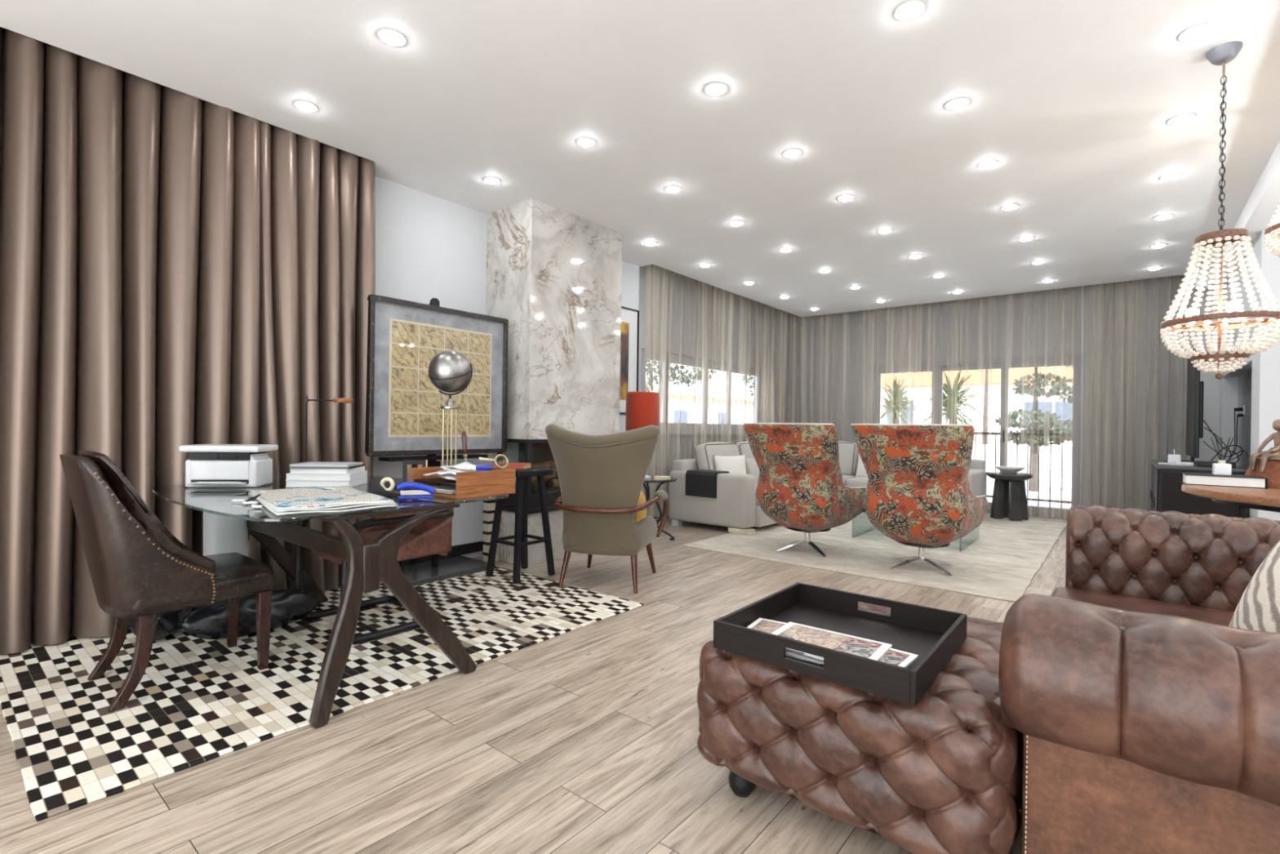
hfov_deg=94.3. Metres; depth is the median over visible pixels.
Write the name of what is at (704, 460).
cushion
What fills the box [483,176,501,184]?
recessed light
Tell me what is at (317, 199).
curtain
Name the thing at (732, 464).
throw cushion
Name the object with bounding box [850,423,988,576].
swivel chair
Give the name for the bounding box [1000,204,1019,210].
recessed light
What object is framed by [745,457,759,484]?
throw cushion
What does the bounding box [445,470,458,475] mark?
paper
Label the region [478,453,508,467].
magnifying glass
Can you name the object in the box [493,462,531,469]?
book
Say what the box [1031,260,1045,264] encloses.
recessed light
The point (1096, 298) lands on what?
sheer curtain
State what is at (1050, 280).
recessed light
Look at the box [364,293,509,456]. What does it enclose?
framed picture
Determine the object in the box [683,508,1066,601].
area rug
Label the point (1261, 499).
round table
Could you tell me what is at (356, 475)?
book
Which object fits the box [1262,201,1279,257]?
chandelier
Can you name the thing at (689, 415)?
house
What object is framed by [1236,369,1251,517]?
wall niche
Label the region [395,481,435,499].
stapler
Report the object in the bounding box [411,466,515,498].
tray
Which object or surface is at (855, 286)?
recessed light
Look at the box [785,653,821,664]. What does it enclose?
magazine
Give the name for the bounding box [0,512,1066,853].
floor
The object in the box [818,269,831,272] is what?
recessed light
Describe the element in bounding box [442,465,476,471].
paper
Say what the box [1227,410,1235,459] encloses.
cable
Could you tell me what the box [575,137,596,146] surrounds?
recessed light
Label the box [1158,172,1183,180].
recessed light
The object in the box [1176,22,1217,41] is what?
recessed light
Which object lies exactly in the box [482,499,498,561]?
post
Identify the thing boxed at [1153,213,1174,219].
recessed light
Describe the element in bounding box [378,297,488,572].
easel
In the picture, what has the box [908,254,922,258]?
recessed light
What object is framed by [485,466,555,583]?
stool
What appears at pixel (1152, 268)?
recessed light
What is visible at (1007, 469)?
bowl
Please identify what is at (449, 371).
sculpture
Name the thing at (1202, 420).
cable
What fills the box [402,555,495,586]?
platform
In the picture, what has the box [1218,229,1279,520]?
wall
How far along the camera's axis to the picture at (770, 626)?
1.83 m
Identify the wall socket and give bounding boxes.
[1234,405,1244,417]
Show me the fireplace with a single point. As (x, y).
(530, 451)
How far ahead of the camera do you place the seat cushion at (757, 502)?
6.34 m
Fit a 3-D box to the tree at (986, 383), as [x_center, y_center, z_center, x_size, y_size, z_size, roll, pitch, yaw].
[11.125,-0.920,16.766,4.357,4.542,2.454,1,0,39]
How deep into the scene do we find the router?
5.59 m
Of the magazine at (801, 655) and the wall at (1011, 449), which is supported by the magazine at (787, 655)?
the magazine at (801, 655)
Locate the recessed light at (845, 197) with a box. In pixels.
[835,194,854,200]
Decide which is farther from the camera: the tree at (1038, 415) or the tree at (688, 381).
the tree at (688, 381)
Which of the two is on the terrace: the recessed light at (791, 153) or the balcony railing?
the balcony railing
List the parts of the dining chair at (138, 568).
leg, leg, nail trim, seat, leg, leg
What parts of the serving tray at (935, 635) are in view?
panel, panel, panel, panel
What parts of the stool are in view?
leg, leg, leg, seat, leg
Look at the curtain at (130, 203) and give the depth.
2.99 m
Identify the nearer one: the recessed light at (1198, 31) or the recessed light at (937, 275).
the recessed light at (1198, 31)
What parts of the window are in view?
sash, sash, sill, sash, sash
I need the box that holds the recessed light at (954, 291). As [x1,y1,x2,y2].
[951,290,963,293]
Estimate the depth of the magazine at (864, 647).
1.67 m
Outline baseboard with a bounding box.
[398,541,483,564]
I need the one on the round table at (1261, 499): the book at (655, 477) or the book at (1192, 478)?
the book at (1192, 478)
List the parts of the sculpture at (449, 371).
rod, rod, rod, rod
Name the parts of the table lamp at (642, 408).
lamp shade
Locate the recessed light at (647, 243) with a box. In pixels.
[644,241,657,245]
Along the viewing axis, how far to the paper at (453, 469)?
2.92 m
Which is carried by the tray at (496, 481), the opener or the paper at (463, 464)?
the opener
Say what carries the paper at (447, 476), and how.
in the tray at (496, 481)
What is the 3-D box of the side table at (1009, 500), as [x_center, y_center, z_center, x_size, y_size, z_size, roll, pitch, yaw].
[4.685,0.873,7.529,0.524,0.576,0.524,1,0,39]
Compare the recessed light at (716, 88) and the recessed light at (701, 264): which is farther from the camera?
the recessed light at (701, 264)
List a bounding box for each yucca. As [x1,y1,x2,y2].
[880,375,925,423]
[919,370,995,435]
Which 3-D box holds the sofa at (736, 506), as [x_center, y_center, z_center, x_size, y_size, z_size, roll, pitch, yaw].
[2.454,0.672,7.307,2.643,0.945,3.545,1,0,39]
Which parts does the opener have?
handle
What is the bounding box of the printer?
[178,444,278,487]
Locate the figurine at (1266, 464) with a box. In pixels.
[1244,418,1279,488]
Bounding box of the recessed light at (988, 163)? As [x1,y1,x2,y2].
[977,160,999,168]
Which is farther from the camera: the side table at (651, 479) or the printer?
the side table at (651, 479)
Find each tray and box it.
[186,481,246,484]
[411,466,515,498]
[713,582,967,705]
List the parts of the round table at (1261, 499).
leg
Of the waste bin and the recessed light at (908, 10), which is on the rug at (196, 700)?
the waste bin
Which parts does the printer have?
door, scanner lid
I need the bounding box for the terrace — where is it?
[986,475,1071,508]
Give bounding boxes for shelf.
[413,477,456,485]
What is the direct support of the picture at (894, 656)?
on the magazine at (894, 656)
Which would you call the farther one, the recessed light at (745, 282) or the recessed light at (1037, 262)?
the recessed light at (745, 282)
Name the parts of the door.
sash, sash, handle, sash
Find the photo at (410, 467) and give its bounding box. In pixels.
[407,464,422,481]
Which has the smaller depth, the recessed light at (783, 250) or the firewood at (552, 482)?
the firewood at (552, 482)
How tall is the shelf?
0.006 m
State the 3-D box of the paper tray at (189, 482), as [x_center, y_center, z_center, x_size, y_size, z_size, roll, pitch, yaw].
[-2.180,0.290,3.065,0.255,0.008,0.064,1,0,-9]
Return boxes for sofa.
[668,440,986,535]
[998,505,1279,853]
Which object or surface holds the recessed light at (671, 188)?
in the ceiling
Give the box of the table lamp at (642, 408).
[625,391,659,478]
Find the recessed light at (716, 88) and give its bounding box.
[703,81,728,96]
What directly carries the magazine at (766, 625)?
on the magazine at (801, 655)
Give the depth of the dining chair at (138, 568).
2.32 m
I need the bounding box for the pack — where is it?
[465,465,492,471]
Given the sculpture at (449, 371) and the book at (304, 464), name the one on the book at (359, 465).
the book at (304, 464)
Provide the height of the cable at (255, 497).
0.033 m
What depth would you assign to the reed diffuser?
3.47 m
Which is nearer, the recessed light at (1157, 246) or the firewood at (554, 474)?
the firewood at (554, 474)
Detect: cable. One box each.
[231,498,262,507]
[245,493,261,502]
[1202,419,1239,462]
[1202,440,1249,457]
[1204,426,1231,462]
[1210,444,1243,461]
[1226,416,1237,461]
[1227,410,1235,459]
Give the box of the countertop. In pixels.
[1151,459,1247,472]
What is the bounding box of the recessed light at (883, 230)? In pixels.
[876,228,893,233]
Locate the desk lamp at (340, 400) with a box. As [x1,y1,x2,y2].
[302,395,353,462]
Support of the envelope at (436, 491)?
in the tray at (496, 481)
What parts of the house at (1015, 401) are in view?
pane, pane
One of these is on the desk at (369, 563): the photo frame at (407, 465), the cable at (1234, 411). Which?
the photo frame at (407, 465)
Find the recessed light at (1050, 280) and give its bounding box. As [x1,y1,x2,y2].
[1041,279,1054,282]
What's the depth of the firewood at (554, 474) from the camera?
4.91 m
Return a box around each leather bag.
[128,608,189,640]
[180,589,319,639]
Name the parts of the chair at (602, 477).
leg, leg, backrest, arm rail, seat, leg, leg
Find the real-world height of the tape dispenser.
0.092 m
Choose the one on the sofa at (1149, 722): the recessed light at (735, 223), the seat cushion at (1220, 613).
the seat cushion at (1220, 613)
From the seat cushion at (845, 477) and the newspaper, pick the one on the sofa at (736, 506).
the seat cushion at (845, 477)
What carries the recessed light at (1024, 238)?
in the ceiling
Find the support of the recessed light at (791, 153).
in the ceiling
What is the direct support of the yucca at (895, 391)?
on the terrace
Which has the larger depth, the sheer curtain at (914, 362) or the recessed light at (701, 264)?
the sheer curtain at (914, 362)
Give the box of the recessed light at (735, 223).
[728,220,744,226]
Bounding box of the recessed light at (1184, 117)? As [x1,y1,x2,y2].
[1165,112,1196,124]
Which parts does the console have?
door, door, door, panel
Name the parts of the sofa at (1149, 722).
arm panel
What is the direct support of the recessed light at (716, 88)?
in the ceiling
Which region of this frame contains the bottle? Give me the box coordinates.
[1212,462,1231,475]
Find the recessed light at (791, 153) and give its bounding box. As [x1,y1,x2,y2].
[782,148,802,158]
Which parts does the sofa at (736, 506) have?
frame, arm, arm, frame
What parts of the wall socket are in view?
plate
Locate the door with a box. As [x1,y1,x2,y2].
[872,352,1085,519]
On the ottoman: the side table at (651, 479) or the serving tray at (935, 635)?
the serving tray at (935, 635)
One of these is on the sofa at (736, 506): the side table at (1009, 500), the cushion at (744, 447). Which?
the cushion at (744, 447)
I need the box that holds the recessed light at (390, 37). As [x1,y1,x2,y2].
[377,27,407,47]
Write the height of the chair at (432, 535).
0.783 m
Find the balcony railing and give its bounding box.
[973,431,1072,507]
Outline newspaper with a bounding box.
[248,485,398,515]
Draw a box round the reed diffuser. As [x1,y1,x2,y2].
[1210,437,1233,475]
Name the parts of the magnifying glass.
handle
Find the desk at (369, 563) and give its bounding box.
[151,475,508,728]
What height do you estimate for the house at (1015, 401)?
4.900 m
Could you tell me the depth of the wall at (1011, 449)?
15.28 m
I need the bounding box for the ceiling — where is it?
[0,0,1279,317]
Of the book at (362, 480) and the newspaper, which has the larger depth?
the book at (362, 480)
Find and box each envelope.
[431,484,455,491]
[435,489,455,493]
[435,490,455,493]
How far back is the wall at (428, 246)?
4.89 m
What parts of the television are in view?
panel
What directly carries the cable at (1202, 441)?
attached to the wall at (1264, 366)
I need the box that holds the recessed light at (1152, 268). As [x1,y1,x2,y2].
[1146,266,1162,270]
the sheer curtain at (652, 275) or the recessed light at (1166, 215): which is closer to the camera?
the recessed light at (1166, 215)
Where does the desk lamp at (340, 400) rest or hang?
on the desk at (369, 563)
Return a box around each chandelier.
[1160,40,1279,379]
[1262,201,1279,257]
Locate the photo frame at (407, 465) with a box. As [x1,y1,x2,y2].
[402,459,426,482]
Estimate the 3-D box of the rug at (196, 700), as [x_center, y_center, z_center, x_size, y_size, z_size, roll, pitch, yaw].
[-1.535,1.089,3.261,1.846,0.009,2.684,1,0,39]
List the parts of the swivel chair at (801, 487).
foot blade, post, seat plate, foot blade, foot blade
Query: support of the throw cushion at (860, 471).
on the sofa at (736, 506)
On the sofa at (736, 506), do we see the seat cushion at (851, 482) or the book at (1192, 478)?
the seat cushion at (851, 482)
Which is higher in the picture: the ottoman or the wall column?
the wall column
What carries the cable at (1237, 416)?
hanging from the wall socket
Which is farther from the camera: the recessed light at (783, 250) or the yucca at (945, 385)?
the yucca at (945, 385)
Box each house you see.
[670,393,754,424]
[880,365,1071,446]
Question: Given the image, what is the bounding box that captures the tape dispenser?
[370,476,404,497]
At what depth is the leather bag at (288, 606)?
3.02 m
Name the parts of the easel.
leg, leg, leg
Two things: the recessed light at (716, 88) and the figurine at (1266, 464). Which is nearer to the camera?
the recessed light at (716, 88)
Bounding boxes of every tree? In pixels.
[655,361,716,387]
[748,375,754,395]
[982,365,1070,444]
[995,367,1072,491]
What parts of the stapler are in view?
staple rail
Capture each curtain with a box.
[0,26,259,653]
[258,120,375,593]
[643,264,796,519]
[797,286,1075,519]
[1088,275,1191,511]
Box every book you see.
[285,470,367,479]
[285,476,367,486]
[288,464,364,468]
[289,462,362,466]
[289,466,364,473]
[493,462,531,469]
[653,475,671,479]
[1182,472,1267,488]
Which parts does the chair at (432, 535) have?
seat, panel, armrest, panel, backrest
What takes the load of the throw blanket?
on the sofa at (736, 506)
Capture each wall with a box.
[257,176,787,564]
[786,273,1219,511]
[971,444,1071,478]
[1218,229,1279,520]
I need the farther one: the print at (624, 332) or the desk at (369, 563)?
the print at (624, 332)
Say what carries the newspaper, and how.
on the desk at (369, 563)
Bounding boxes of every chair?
[59,449,274,711]
[293,507,453,644]
[545,423,667,593]
[742,422,866,556]
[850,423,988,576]
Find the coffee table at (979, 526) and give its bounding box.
[862,525,979,542]
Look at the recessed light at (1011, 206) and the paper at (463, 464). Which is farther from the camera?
the recessed light at (1011, 206)
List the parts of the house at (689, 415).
pane, pane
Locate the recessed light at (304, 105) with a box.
[292,99,319,112]
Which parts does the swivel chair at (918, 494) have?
foot blade, foot blade, post, seat plate, foot blade, foot blade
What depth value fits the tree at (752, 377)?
18.54 m
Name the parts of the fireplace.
post, frame, corner post, panel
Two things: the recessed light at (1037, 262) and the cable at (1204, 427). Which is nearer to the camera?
the cable at (1204, 427)
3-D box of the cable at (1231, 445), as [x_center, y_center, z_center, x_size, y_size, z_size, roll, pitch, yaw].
[5.251,0.233,5.279,0.175,0.152,0.196,1,0,-15]
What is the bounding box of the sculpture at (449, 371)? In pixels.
[427,350,472,466]
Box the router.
[1167,448,1181,463]
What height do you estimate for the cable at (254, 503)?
0.016 m
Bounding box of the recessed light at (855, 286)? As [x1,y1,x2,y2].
[849,285,861,288]
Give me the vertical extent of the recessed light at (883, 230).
0.018 m
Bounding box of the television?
[1181,347,1204,462]
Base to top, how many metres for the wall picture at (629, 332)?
1.150 m
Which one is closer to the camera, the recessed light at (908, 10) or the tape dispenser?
the recessed light at (908, 10)
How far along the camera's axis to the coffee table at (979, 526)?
6.09 m
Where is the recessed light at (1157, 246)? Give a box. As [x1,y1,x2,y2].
[1149,243,1168,248]
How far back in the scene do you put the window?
8.21 m
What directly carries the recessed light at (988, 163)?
in the ceiling
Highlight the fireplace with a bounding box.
[497,438,562,514]
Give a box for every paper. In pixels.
[422,470,448,475]
[440,461,484,470]
[440,467,486,471]
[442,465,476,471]
[444,474,456,479]
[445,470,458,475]
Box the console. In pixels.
[1150,459,1247,517]
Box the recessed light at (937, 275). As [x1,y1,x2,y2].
[932,274,944,277]
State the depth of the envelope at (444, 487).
2.95 m
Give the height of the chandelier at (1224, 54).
1.526 m
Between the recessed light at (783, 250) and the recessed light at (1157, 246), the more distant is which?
the recessed light at (783, 250)
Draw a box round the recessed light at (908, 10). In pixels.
[892,0,926,21]
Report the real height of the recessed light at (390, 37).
0.018 m
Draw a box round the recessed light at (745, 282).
[743,281,755,284]
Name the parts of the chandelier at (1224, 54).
bulb, stem, rod, bulb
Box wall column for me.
[482,198,622,566]
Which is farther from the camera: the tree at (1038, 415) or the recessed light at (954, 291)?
the tree at (1038, 415)
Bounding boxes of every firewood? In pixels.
[515,480,548,490]
[531,468,557,484]
[532,459,556,468]
[547,478,559,487]
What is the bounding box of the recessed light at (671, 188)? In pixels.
[664,185,681,192]
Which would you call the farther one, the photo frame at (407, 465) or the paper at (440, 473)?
the photo frame at (407, 465)
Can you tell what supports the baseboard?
attached to the wall at (428, 246)
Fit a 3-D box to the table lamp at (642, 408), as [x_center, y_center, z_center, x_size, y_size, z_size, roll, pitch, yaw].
[0.023,0.080,5.858,0.333,0.841,0.333,1,0,39]
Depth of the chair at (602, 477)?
3.98 m
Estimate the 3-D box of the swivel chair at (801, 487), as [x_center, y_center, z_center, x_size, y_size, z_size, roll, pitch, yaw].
[1.468,0.545,5.349,0.958,1.153,0.891,1,0,-45]
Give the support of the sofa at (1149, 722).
on the floor
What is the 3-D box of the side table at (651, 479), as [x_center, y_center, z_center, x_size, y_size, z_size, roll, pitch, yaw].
[0.102,0.808,5.889,0.524,0.612,0.524,1,0,39]
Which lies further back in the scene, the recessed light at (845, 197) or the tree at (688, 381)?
the tree at (688, 381)
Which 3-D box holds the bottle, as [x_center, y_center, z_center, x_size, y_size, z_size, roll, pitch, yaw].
[3.414,0.248,3.484,0.075,0.068,0.075,1,0,39]
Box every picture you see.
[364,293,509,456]
[619,306,639,413]
[751,619,786,633]
[786,648,804,654]
[879,648,910,665]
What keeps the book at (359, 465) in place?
on the book at (362, 468)
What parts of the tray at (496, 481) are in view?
panel, panel, panel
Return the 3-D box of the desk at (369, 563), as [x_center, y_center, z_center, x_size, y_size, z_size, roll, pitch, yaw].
[-1.576,0.710,3.019,1.714,0.770,1.260,1,0,39]
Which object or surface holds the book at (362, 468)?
on the book at (356, 475)
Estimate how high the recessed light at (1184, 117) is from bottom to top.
0.018 m
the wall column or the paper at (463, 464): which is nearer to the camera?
the paper at (463, 464)
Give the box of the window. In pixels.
[640,348,760,434]
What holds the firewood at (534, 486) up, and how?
in the fireplace
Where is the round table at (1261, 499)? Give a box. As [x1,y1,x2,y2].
[1181,483,1279,518]
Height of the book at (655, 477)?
0.022 m
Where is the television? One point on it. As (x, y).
(1195, 388)
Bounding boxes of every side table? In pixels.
[643,475,676,540]
[986,471,1034,520]
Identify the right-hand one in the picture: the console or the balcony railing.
the console
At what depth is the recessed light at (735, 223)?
5.15 m
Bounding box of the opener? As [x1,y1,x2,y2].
[461,431,467,462]
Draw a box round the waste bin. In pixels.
[202,511,248,555]
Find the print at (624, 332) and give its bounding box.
[619,321,629,399]
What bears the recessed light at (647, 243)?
in the ceiling
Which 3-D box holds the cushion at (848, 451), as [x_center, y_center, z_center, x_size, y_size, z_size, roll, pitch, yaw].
[2.872,0.478,8.860,0.760,0.550,0.283,1,0,39]
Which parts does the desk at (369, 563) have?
leg, leg, rail, leg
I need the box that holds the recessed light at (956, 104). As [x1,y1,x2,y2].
[943,97,971,110]
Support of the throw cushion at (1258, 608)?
on the sofa at (1149, 722)
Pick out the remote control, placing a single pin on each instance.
(1159, 463)
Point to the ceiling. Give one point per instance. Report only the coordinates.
(1073, 100)
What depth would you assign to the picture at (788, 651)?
1.63 m
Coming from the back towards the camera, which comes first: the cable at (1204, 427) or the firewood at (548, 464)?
the cable at (1204, 427)
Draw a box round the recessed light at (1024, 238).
[1017,236,1034,241]
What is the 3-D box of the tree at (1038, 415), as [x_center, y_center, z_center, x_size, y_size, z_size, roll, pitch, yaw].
[8.002,-0.197,11.261,2.175,3.025,1.476,1,0,39]
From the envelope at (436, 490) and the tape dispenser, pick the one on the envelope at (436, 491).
the envelope at (436, 490)
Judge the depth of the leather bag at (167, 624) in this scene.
2.95 m
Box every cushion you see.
[635,490,647,524]
[695,441,739,470]
[712,454,746,474]
[736,440,754,457]
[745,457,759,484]
[755,484,759,505]
[838,440,858,475]
[842,475,855,484]
[845,476,868,487]
[854,453,867,477]
[1050,586,1234,626]
[1228,540,1279,632]
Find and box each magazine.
[746,617,804,653]
[771,622,892,660]
[785,648,823,664]
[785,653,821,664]
[804,648,918,667]
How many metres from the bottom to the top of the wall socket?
0.120 m
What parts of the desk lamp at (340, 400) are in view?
arm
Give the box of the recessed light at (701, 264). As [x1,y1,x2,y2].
[699,263,711,266]
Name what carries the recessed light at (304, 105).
in the ceiling
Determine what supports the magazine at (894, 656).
on the magazine at (801, 655)
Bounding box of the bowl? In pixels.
[994,466,1025,473]
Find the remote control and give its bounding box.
[1158,462,1176,465]
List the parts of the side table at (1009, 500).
leg, leg, leg, leg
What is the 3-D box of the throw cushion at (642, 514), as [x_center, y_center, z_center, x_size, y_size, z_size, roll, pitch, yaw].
[-0.018,0.580,4.227,0.132,0.285,0.323,1,0,21]
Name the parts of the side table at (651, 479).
leg, leg, leg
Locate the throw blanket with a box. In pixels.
[684,469,729,497]
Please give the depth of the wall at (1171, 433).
7.53 m
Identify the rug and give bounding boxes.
[0,565,643,821]
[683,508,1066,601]
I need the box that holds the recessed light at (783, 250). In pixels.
[778,248,792,252]
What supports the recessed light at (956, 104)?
in the ceiling
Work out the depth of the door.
7.80 m
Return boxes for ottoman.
[697,600,1023,853]

